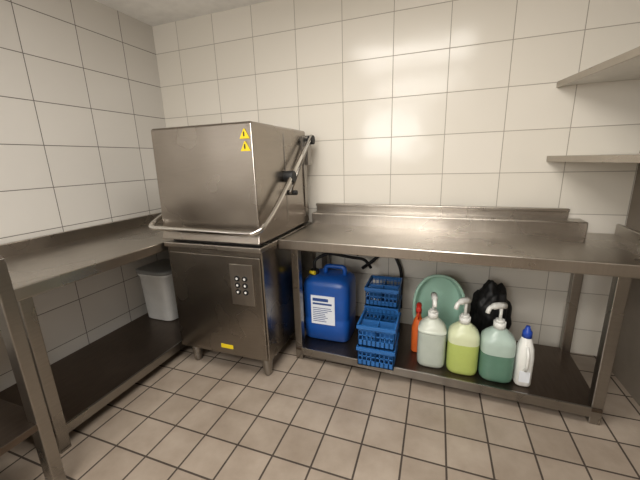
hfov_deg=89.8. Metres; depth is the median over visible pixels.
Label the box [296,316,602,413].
shelf
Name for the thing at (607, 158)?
wall shelf
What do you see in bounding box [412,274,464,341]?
basin
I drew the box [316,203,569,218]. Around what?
backsplash
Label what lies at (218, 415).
floor
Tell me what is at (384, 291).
basket
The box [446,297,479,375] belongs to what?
dispenser bottle
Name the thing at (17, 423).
metal table
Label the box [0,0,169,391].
wall
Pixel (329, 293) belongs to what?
jerrycan
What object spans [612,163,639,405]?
wall
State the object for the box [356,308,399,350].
basket
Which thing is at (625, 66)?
wall shelf
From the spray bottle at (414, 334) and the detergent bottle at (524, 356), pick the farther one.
the spray bottle at (414, 334)
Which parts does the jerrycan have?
handle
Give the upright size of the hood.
0.660 m
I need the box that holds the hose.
[357,255,402,307]
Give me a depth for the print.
2.20 m
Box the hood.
[151,121,308,244]
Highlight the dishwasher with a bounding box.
[149,121,314,375]
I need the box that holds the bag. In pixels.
[469,280,511,334]
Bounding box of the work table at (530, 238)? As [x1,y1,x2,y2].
[278,203,639,424]
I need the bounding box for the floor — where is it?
[0,325,639,479]
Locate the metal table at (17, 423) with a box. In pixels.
[0,256,66,479]
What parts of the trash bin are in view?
lid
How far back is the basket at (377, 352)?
1.95 m
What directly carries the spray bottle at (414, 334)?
on the work table at (530, 238)
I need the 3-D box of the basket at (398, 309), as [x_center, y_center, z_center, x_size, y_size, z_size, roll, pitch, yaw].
[0.445,0.482,2.248,0.222,0.135,0.247,3,15,19]
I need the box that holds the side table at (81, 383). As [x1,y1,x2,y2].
[0,212,185,453]
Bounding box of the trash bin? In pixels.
[136,259,177,320]
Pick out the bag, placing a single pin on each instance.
(491, 292)
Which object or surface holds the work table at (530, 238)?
on the floor
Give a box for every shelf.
[0,313,181,435]
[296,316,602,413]
[546,154,639,162]
[556,46,639,87]
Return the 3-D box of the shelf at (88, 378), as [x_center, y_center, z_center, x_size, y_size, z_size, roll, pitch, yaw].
[-1.278,0.717,2.338,0.620,0.020,1.600,3,15,19]
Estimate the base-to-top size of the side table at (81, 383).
0.925 m
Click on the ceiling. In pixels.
(150, 12)
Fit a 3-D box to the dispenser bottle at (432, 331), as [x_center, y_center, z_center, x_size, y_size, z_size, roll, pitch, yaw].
[0.675,0.534,1.930,0.164,0.459,0.168,3,15,19]
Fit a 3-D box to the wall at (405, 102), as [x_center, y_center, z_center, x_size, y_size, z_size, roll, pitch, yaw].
[0.249,-0.517,2.464,3.600,2.460,0.100,3,15,19]
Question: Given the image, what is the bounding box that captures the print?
[312,298,331,321]
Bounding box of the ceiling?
[95,0,270,25]
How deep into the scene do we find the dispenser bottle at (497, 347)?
1.76 m
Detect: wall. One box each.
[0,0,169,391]
[152,0,639,355]
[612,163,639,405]
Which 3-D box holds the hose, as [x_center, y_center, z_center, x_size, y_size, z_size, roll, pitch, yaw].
[0.500,0.279,2.482,0.460,0.492,0.051,3,15,19]
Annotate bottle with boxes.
[411,302,421,352]
[417,292,446,367]
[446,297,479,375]
[477,302,515,382]
[512,325,533,386]
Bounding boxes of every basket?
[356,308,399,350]
[356,332,398,370]
[364,275,402,307]
[364,295,401,322]
[367,312,400,341]
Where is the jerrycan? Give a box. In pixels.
[304,253,371,341]
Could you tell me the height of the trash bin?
0.442 m
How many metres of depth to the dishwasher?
1.93 m

